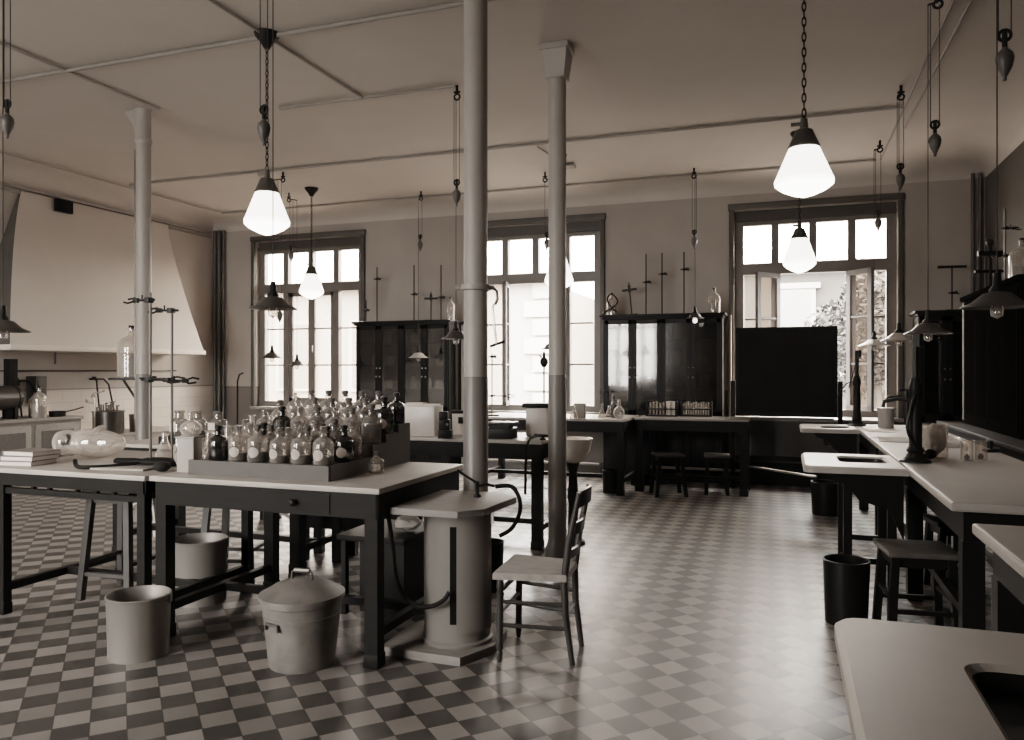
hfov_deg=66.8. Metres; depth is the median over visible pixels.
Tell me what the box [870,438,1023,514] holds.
countertop
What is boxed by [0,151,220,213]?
ceiling pipe
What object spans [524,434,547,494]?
tap
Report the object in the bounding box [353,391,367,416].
bottle
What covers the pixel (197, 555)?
bucket
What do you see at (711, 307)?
carboy
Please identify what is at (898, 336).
lamp
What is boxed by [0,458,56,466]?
book
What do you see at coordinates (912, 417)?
tap
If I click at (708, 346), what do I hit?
shelf
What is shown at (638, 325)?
glass jar
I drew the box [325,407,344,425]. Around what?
bottle
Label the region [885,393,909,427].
tap
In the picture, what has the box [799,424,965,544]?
workbench
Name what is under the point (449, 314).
carboy
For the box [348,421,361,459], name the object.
bottle
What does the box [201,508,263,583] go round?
stool
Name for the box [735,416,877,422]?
countertop
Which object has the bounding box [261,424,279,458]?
bottle
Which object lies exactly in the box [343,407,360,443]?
bottle
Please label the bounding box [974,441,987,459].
beaker
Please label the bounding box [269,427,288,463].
bottle
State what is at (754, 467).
gas pipe
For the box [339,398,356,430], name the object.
bottle
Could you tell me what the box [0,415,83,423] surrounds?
countertop
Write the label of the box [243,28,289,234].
pendant lamp
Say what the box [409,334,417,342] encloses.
glass jar
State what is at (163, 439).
wooden box
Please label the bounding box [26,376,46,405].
meter box
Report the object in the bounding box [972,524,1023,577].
countertop
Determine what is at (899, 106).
ceiling pipe
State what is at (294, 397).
bottle
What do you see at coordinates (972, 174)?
pipe
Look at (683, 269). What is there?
stand
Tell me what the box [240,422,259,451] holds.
bottle
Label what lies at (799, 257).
pendant lamp
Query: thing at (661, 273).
stand
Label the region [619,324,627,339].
glass jar
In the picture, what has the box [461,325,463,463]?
pipe
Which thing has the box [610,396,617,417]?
bottle
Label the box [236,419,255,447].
bottle
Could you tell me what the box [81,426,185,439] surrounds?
countertop
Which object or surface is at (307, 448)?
bottle
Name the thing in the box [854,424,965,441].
countertop
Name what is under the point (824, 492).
waste bin
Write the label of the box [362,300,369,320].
stand
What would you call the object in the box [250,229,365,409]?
window
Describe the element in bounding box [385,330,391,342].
glass jar
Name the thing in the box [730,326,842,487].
blackboard
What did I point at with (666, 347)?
glass jar
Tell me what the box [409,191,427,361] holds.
lamp
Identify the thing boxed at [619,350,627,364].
glass jar
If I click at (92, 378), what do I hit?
tap
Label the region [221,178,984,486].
wall
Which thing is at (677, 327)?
glass jar
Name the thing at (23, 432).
bench
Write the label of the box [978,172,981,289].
pipe
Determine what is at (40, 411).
carboy
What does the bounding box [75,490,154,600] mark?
stool
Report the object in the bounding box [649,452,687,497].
stool
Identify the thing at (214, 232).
pipe
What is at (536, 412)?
lidded jar
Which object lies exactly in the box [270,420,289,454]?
bottle
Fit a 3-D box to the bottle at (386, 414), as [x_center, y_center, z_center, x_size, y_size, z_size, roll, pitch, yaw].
[-0.787,0.276,4.791,0.122,0.225,0.123,0,0,11]
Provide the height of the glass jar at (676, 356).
0.212 m
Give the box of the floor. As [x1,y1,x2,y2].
[0,468,992,739]
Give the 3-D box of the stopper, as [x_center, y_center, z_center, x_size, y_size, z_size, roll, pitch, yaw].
[2.751,0.554,5.118,0.090,0.068,0.090,0,0,19]
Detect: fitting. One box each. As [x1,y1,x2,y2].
[836,350,866,425]
[881,334,931,463]
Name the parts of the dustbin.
handle, lid, lid handle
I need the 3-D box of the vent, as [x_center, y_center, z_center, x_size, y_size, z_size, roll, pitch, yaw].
[-6.143,-2.245,10.658,0.065,0.170,0.260,0,0,19]
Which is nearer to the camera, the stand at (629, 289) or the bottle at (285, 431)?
the bottle at (285, 431)
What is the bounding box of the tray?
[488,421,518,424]
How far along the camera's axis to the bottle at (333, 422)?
4.53 m
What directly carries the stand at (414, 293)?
on the tall cabinet at (449, 396)
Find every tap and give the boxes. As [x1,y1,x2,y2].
[18,378,37,416]
[89,377,114,409]
[457,469,494,497]
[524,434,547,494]
[836,350,857,399]
[881,389,917,447]
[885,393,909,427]
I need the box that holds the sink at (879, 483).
[801,453,908,607]
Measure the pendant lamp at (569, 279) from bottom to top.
1.632 m
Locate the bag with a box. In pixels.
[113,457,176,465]
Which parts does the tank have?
lid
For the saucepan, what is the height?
0.128 m
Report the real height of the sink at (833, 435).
0.200 m
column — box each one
[125,107,152,521]
[463,0,492,622]
[539,39,574,558]
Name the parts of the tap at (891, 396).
spout, post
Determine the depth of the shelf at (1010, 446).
7.23 m
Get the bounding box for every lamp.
[0,0,30,339]
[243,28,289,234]
[248,0,297,317]
[261,172,284,361]
[287,193,305,368]
[299,186,323,298]
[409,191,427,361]
[442,85,463,344]
[542,172,547,348]
[545,154,572,286]
[686,168,703,322]
[774,0,834,197]
[783,130,815,272]
[858,140,890,349]
[880,85,911,346]
[903,0,953,341]
[959,0,1023,318]
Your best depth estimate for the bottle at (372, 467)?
4.41 m
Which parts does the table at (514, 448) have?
leg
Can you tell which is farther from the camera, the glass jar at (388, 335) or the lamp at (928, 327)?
the glass jar at (388, 335)
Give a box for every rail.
[488,459,598,465]
[651,466,739,471]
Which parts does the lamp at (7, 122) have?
cord, shade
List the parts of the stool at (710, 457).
leg, seat, leg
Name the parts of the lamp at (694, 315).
shade, cord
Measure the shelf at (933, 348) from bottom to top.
0.701 m
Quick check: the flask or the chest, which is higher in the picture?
the flask
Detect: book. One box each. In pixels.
[0,454,58,461]
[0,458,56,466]
[2,448,60,456]
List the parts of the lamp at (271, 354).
shade, cord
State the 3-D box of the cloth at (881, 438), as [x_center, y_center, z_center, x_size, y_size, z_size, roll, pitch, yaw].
[3.214,0.586,6.556,0.220,0.006,0.500,0,0,24]
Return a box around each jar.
[169,410,188,436]
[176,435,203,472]
[188,411,207,437]
[208,411,227,437]
[372,352,374,365]
[384,379,392,387]
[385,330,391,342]
[386,354,393,365]
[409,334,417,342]
[410,375,416,387]
[411,350,418,365]
[428,329,431,342]
[428,377,430,388]
[435,379,442,388]
[436,354,443,365]
[522,402,547,435]
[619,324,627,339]
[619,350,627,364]
[620,377,627,389]
[637,324,639,338]
[637,352,641,364]
[637,380,640,389]
[646,327,654,338]
[646,355,653,364]
[646,372,654,389]
[666,347,667,364]
[672,349,681,364]
[673,323,682,338]
[922,423,948,458]
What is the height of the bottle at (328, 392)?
0.206 m
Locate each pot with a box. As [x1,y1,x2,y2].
[91,401,124,434]
[129,414,134,431]
[877,407,894,427]
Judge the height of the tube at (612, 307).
0.310 m
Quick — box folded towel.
[923,441,963,447]
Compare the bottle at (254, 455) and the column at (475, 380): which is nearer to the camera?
the bottle at (254, 455)
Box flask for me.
[179,412,202,435]
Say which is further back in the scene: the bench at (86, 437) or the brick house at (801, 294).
the brick house at (801, 294)
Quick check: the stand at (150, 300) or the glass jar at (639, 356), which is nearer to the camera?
the stand at (150, 300)
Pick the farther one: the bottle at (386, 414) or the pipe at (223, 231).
the pipe at (223, 231)
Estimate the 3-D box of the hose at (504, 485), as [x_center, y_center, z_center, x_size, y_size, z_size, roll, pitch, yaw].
[-0.018,0.767,4.253,0.145,0.286,0.097,0,0,-6]
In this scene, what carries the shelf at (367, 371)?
attached to the tall cabinet at (449, 396)
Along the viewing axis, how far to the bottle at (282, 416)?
4.82 m
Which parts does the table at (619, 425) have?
leg, leg, leg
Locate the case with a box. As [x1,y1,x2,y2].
[488,421,518,438]
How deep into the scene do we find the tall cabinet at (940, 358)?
9.66 m
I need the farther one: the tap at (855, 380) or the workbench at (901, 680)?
the tap at (855, 380)
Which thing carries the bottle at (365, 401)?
on the rack at (394, 449)
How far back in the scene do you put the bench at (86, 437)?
10.64 m
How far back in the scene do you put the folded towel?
5.91 m
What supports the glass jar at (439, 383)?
in the tall cabinet at (449, 396)
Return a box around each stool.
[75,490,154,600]
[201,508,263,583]
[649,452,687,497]
[704,453,729,495]
[872,538,957,626]
[923,515,985,596]
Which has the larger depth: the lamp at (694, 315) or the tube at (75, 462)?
the lamp at (694, 315)
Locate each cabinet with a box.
[351,319,463,463]
[599,312,727,482]
[909,310,963,426]
[960,274,1023,439]
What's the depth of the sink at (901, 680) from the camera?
1.51 m
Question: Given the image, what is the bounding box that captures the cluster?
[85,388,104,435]
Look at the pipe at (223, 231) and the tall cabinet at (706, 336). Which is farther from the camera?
the pipe at (223, 231)
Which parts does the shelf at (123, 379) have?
plate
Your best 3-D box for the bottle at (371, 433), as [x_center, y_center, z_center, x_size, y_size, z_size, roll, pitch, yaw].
[-0.840,0.321,4.640,0.127,0.235,0.127,0,0,15]
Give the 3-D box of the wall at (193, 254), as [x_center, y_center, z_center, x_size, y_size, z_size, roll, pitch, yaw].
[-7.633,-0.600,7.238,0.300,4.200,13.900,0,0,19]
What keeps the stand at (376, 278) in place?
on the tall cabinet at (449, 396)
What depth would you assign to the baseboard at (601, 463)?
11.28 m
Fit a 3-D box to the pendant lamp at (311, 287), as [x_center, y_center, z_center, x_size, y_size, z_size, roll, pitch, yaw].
[-2.864,-1.807,11.100,0.342,1.586,0.342,0,0,19]
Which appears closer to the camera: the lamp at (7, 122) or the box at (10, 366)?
the lamp at (7, 122)
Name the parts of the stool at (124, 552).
leg, seat, leg, leg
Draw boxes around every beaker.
[960,440,974,460]
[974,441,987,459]
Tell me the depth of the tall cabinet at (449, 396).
11.96 m
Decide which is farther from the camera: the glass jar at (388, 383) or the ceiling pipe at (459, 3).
the glass jar at (388, 383)
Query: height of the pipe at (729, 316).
1.950 m
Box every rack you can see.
[188,420,409,481]
[646,401,678,416]
[679,401,712,416]
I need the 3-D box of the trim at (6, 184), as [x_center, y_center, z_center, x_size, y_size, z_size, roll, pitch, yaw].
[-7.430,-2.350,7.273,0.060,0.100,13.200,0,0,19]
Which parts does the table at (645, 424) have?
leg, leg, leg, leg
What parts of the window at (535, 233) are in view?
casement frame, sill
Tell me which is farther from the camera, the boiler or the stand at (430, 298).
the stand at (430, 298)
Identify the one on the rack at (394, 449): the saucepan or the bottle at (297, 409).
the bottle at (297, 409)
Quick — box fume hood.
[0,191,205,354]
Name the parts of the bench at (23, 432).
panel, door, door, panel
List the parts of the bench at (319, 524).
leg, leg, leg, leg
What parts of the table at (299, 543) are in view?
leg, leg, leg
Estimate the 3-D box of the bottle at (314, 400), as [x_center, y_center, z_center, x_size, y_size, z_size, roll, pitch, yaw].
[-1.259,0.281,4.956,0.117,0.216,0.118,0,0,6]
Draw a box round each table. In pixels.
[0,438,253,614]
[110,438,345,573]
[149,462,462,669]
[410,432,547,549]
[488,412,638,495]
[634,415,750,496]
[735,416,877,486]
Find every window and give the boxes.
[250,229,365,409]
[488,213,605,413]
[728,192,904,421]
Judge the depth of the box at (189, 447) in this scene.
4.44 m
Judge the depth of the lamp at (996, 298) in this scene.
3.69 m
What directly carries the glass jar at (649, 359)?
in the tall cabinet at (706, 336)
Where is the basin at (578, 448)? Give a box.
[567,437,592,545]
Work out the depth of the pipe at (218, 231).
13.46 m
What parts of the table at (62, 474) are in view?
leg, rail, burner, leg, leg, leg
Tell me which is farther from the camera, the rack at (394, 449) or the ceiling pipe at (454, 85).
the ceiling pipe at (454, 85)
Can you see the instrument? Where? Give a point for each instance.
(444, 423)
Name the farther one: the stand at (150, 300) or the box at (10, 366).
the box at (10, 366)
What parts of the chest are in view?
leg, lid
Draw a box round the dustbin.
[258,567,344,673]
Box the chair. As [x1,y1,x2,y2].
[492,483,591,665]
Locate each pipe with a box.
[0,0,496,83]
[0,41,159,109]
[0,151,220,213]
[0,370,176,371]
[129,105,904,185]
[208,0,362,98]
[213,231,216,429]
[217,230,220,424]
[221,159,874,213]
[222,230,224,430]
[279,84,455,109]
[455,283,504,347]
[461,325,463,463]
[728,315,731,457]
[748,465,817,477]
[880,0,954,160]
[904,0,971,128]
[971,173,974,292]
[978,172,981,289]
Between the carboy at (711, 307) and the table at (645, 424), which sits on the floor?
the table at (645, 424)
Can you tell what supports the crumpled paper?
on the chest
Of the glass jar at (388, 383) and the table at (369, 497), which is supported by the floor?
the table at (369, 497)
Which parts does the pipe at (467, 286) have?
arm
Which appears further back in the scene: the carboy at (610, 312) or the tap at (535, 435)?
the carboy at (610, 312)
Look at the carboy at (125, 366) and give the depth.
7.78 m
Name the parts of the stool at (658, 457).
leg, leg, seat, leg, leg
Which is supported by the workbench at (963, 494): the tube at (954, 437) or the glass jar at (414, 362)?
the tube at (954, 437)
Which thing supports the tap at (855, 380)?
on the fitting at (856, 419)
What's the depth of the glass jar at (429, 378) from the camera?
11.91 m
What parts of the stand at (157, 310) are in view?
rod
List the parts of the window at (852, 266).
casement frame, sill, casement frame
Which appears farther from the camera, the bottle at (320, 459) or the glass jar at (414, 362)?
the glass jar at (414, 362)
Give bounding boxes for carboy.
[28,391,43,416]
[31,386,46,417]
[117,325,133,377]
[446,297,454,319]
[607,293,616,314]
[708,288,719,311]
[1008,238,1023,277]
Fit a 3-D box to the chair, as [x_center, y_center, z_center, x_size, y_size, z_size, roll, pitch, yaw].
[0.185,1.055,4.128,0.474,0.894,0.430,0,0,15]
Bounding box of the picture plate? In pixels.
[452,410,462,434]
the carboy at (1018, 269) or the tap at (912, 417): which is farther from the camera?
the carboy at (1018, 269)
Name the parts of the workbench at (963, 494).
leg, rail, leg, leg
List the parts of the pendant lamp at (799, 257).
glass globe, chain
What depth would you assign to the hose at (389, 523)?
4.06 m
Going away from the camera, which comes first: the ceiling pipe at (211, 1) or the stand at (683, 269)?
the ceiling pipe at (211, 1)
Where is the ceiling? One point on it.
(637, 65)
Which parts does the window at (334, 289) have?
sill, casement frame, casement frame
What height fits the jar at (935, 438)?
0.231 m
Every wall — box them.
[0,185,212,432]
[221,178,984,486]
[985,141,1023,286]
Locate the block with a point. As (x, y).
(580, 408)
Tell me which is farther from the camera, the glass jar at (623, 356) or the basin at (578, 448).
the glass jar at (623, 356)
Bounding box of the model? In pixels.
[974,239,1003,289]
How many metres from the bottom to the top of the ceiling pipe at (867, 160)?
0.030 m
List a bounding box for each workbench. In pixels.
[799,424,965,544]
[801,438,1023,629]
[834,524,1023,739]
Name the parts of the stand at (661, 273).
rod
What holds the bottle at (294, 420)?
on the rack at (394, 449)
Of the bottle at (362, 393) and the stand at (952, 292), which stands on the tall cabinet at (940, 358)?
the stand at (952, 292)
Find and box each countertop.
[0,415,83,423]
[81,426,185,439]
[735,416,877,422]
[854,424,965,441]
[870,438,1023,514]
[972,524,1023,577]
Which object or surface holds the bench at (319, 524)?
on the floor
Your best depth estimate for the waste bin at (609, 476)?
9.42 m
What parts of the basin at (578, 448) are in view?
post, bowl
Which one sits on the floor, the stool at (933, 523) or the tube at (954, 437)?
the stool at (933, 523)
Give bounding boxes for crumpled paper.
[395,515,421,530]
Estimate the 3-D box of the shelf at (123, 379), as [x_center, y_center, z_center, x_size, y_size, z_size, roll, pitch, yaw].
[-3.760,0.193,7.845,0.531,0.266,0.390,0,0,0]
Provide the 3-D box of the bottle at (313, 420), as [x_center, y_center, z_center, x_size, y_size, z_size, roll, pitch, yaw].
[-1.164,0.406,4.594,0.117,0.216,0.117,0,0,24]
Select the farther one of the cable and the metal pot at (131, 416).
the cable
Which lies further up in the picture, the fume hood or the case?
the fume hood
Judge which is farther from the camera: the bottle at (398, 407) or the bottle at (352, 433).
the bottle at (398, 407)
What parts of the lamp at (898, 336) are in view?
shade, cord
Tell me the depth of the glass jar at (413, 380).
11.94 m
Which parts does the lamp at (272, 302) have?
cord, shade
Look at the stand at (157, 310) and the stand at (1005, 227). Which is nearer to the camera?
the stand at (157, 310)
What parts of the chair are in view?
leg, leg, seat, leg, rail, rail, leg, rail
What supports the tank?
on the table at (514, 448)
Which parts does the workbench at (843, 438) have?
leg, leg, leg, leg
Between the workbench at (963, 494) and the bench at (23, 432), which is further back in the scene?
the bench at (23, 432)
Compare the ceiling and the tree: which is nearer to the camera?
the ceiling
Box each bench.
[0,415,83,494]
[81,426,185,454]
[306,514,421,562]
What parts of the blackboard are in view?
frame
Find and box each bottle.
[208,425,227,460]
[228,425,247,461]
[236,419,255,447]
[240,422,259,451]
[247,424,267,461]
[255,422,269,449]
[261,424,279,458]
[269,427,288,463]
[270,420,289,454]
[272,400,288,420]
[272,406,291,438]
[279,427,296,459]
[287,393,302,420]
[287,420,305,456]
[288,397,306,415]
[290,406,307,441]
[291,426,310,464]
[298,426,316,460]
[303,390,319,420]
[305,397,321,425]
[305,420,319,441]
[308,406,326,441]
[313,426,333,465]
[317,426,334,455]
[320,390,336,415]
[322,397,340,430]
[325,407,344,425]
[329,419,340,438]
[334,425,353,462]
[336,390,353,416]
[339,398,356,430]
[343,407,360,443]
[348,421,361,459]
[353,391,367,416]
[356,398,373,432]
[361,404,381,443]
[369,391,381,414]
[369,451,383,473]
[374,396,393,433]
[388,392,404,423]
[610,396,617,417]
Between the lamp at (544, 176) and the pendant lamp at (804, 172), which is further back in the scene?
the lamp at (544, 176)
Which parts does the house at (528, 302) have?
pane, pane, cornice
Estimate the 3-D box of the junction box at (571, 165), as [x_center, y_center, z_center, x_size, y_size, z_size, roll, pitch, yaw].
[0.544,-2.575,9.432,0.220,0.031,0.998,0,0,19]
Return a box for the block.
[574,403,585,417]
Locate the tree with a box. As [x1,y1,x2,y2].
[804,257,884,409]
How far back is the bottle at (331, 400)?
4.88 m
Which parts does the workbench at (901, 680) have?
leg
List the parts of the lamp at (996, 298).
shade, cord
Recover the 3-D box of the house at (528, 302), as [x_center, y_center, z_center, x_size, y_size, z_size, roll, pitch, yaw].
[-3.722,0.025,24.412,12.300,4.950,6.400,0,0,19]
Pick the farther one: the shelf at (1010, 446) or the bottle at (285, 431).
the shelf at (1010, 446)
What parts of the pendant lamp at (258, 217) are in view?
glass globe, chain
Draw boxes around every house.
[269,272,593,405]
[744,258,884,409]
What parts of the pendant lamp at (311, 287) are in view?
glass globe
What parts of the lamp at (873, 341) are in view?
shade, cord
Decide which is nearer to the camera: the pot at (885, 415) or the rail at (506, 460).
the pot at (885, 415)
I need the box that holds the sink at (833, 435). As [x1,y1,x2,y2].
[799,424,859,446]
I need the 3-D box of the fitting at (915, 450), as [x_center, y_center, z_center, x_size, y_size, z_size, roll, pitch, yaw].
[2.541,0.180,5.001,0.286,0.820,0.185,0,0,19]
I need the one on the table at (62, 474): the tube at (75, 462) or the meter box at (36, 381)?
the tube at (75, 462)
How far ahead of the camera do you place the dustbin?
3.84 m
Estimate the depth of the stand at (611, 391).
9.80 m
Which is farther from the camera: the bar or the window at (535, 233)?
the window at (535, 233)
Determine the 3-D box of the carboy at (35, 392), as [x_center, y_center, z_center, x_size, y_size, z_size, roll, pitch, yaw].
[-6.091,0.436,9.940,0.170,0.329,0.170,0,0,19]
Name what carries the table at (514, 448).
on the floor
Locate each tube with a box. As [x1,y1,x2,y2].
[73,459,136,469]
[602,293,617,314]
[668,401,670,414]
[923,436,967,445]
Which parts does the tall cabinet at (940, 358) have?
door, cornice, door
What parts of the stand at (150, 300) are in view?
rod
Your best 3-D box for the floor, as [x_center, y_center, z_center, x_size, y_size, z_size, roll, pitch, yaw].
[-1.920,1.600,5.232,12.410,0.200,14.200,0,0,19]
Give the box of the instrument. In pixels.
[438,411,452,438]
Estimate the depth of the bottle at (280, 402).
5.03 m
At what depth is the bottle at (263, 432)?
4.68 m
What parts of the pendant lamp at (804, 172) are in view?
chain, glass globe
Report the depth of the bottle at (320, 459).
4.16 m
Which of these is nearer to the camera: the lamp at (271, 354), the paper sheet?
the paper sheet
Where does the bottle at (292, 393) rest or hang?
on the rack at (394, 449)
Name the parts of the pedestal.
plate, door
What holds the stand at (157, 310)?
on the table at (62, 474)
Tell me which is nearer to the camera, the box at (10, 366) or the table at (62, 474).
the table at (62, 474)
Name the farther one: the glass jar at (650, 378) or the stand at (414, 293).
the stand at (414, 293)
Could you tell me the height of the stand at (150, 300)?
1.060 m
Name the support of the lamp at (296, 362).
hanging from the ceiling
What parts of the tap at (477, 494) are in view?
lever, stem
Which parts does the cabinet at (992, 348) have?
corner post, pane, door, pane, door, cornice, pane, door, pane, door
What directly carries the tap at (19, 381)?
attached to the wall at (193, 254)
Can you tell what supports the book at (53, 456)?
on the book at (50, 461)
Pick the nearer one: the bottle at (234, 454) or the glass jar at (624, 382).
the bottle at (234, 454)
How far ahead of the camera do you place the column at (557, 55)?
6.19 m
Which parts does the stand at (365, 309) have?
rod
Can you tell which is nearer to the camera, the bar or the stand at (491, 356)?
the bar
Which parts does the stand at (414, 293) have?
rod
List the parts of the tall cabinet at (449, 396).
door, door, cornice, door, door, door, door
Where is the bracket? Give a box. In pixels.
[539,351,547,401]
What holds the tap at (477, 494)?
on the pedestal
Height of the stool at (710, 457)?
0.482 m
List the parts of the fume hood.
panel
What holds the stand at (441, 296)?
on the tall cabinet at (449, 396)
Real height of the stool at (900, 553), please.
0.502 m
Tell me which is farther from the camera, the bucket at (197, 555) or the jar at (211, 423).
the jar at (211, 423)
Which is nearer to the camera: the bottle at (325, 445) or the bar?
the bottle at (325, 445)
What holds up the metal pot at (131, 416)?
on the bench at (86, 437)
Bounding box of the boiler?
[0,385,23,418]
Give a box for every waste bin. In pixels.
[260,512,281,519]
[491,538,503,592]
[602,469,616,493]
[810,479,837,516]
[822,554,870,625]
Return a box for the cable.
[237,372,242,435]
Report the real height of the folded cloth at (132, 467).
0.012 m
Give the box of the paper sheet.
[863,429,896,432]
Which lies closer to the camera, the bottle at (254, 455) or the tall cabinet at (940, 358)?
the bottle at (254, 455)
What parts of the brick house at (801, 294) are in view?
pane, cornice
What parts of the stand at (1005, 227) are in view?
rod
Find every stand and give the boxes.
[123,292,184,465]
[148,305,198,465]
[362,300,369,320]
[374,267,381,320]
[410,265,417,319]
[424,292,437,319]
[437,265,445,319]
[488,354,514,415]
[599,383,618,416]
[622,282,636,313]
[642,254,650,313]
[658,253,667,313]
[680,252,688,312]
[947,268,960,309]
[989,209,1021,279]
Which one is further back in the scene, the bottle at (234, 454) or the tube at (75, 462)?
the tube at (75, 462)
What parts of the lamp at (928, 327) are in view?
shade, cord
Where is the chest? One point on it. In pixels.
(409, 545)
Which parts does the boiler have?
cradle leg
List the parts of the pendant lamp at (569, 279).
glass globe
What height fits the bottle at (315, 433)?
0.216 m
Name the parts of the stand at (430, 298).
rod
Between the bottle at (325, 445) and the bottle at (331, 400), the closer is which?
the bottle at (325, 445)
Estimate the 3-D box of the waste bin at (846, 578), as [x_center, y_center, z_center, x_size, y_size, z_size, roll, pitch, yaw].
[1.989,1.312,4.622,0.268,0.376,0.268,0,0,19]
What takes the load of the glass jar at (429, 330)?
on the tall cabinet at (449, 396)
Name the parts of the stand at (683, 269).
rod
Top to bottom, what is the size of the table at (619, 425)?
0.910 m
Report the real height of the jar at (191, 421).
0.250 m
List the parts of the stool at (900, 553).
leg, leg, seat, leg, leg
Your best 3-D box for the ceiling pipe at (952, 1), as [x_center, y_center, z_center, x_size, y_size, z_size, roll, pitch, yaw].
[3.114,-2.580,5.525,0.022,0.022,8.489,0,0,19]
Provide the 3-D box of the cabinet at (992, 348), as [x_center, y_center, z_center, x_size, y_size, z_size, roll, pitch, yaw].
[4.892,-0.110,7.609,0.470,1.410,2.300,0,0,19]
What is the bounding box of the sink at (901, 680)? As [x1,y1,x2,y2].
[834,618,1023,739]
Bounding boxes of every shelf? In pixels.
[108,376,162,397]
[360,342,443,389]
[609,338,716,391]
[925,337,961,395]
[936,420,1023,461]
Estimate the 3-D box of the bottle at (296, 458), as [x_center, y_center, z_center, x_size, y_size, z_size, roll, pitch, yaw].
[-1.158,0.412,4.262,0.109,0.204,0.110,0,0,27]
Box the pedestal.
[384,489,515,666]
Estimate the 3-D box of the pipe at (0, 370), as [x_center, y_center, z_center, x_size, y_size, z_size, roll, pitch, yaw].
[-6.204,0.010,10.764,0.024,0.024,4.200,0,0,19]
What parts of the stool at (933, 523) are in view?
leg, seat, leg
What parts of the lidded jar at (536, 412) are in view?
lid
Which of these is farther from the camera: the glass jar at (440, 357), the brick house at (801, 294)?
the brick house at (801, 294)
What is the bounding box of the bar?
[937,265,966,267]
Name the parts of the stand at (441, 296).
rod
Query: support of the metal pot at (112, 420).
on the bench at (86, 437)
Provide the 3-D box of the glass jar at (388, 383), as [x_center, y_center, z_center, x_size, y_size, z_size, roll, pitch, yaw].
[-1.927,0.213,12.123,0.126,0.141,0.126,0,0,19]
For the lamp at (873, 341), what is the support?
hanging from the ceiling
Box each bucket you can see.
[104,585,171,664]
[175,532,228,607]
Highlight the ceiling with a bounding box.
[0,0,1023,232]
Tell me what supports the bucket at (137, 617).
on the floor
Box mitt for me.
[153,461,170,471]
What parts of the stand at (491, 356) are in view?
rod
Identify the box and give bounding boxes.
[3,359,17,385]
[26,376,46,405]
[158,435,240,445]
[537,146,575,168]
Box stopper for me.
[923,449,936,458]
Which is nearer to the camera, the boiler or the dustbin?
the dustbin
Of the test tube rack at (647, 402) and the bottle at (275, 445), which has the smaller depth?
the bottle at (275, 445)
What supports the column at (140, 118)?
on the floor
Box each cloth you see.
[90,465,153,470]
[878,436,908,442]
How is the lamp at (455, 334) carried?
hanging from the ceiling
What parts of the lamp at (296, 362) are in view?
shade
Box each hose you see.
[386,516,450,609]
[495,483,521,537]
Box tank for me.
[404,402,442,436]
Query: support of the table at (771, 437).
on the floor
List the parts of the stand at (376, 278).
rod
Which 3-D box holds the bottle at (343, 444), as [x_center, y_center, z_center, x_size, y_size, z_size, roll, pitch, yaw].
[-0.941,0.411,4.353,0.111,0.206,0.112,0,0,8]
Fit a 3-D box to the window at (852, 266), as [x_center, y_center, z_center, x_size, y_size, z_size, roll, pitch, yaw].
[4.008,-0.803,10.343,2.190,2.946,0.486,0,0,19]
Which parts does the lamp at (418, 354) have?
shade, cord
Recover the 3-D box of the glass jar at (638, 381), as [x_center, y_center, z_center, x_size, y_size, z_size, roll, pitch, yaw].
[1.737,0.210,10.836,0.126,0.141,0.126,0,0,19]
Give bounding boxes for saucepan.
[49,406,83,416]
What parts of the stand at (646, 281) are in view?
rod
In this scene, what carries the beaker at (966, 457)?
on the workbench at (963, 494)
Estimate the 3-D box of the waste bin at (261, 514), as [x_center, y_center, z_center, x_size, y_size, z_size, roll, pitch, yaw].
[-2.436,1.372,7.851,0.238,0.256,0.238,0,0,19]
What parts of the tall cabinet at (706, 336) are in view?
door, door, door, door, cornice, door, door, door, door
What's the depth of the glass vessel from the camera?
5.19 m
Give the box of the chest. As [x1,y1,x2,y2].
[337,519,423,614]
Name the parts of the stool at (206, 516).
leg, leg, leg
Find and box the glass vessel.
[52,425,125,456]
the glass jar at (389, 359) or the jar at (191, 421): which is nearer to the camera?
the jar at (191, 421)
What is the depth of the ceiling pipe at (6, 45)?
6.81 m
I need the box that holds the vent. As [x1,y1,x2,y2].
[54,198,72,213]
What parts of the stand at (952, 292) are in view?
rod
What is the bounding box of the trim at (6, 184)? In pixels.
[0,181,211,237]
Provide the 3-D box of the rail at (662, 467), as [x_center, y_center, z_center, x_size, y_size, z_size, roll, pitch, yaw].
[2.439,1.300,10.219,1.270,0.036,0.036,0,0,19]
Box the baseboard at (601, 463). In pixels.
[600,462,730,476]
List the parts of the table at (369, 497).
leg, leg, knob, drawer, leg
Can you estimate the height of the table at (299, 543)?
0.910 m
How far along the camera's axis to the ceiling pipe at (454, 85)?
7.33 m
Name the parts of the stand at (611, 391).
rod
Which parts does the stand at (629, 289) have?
rod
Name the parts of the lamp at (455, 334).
shade, cord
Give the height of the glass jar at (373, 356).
0.212 m

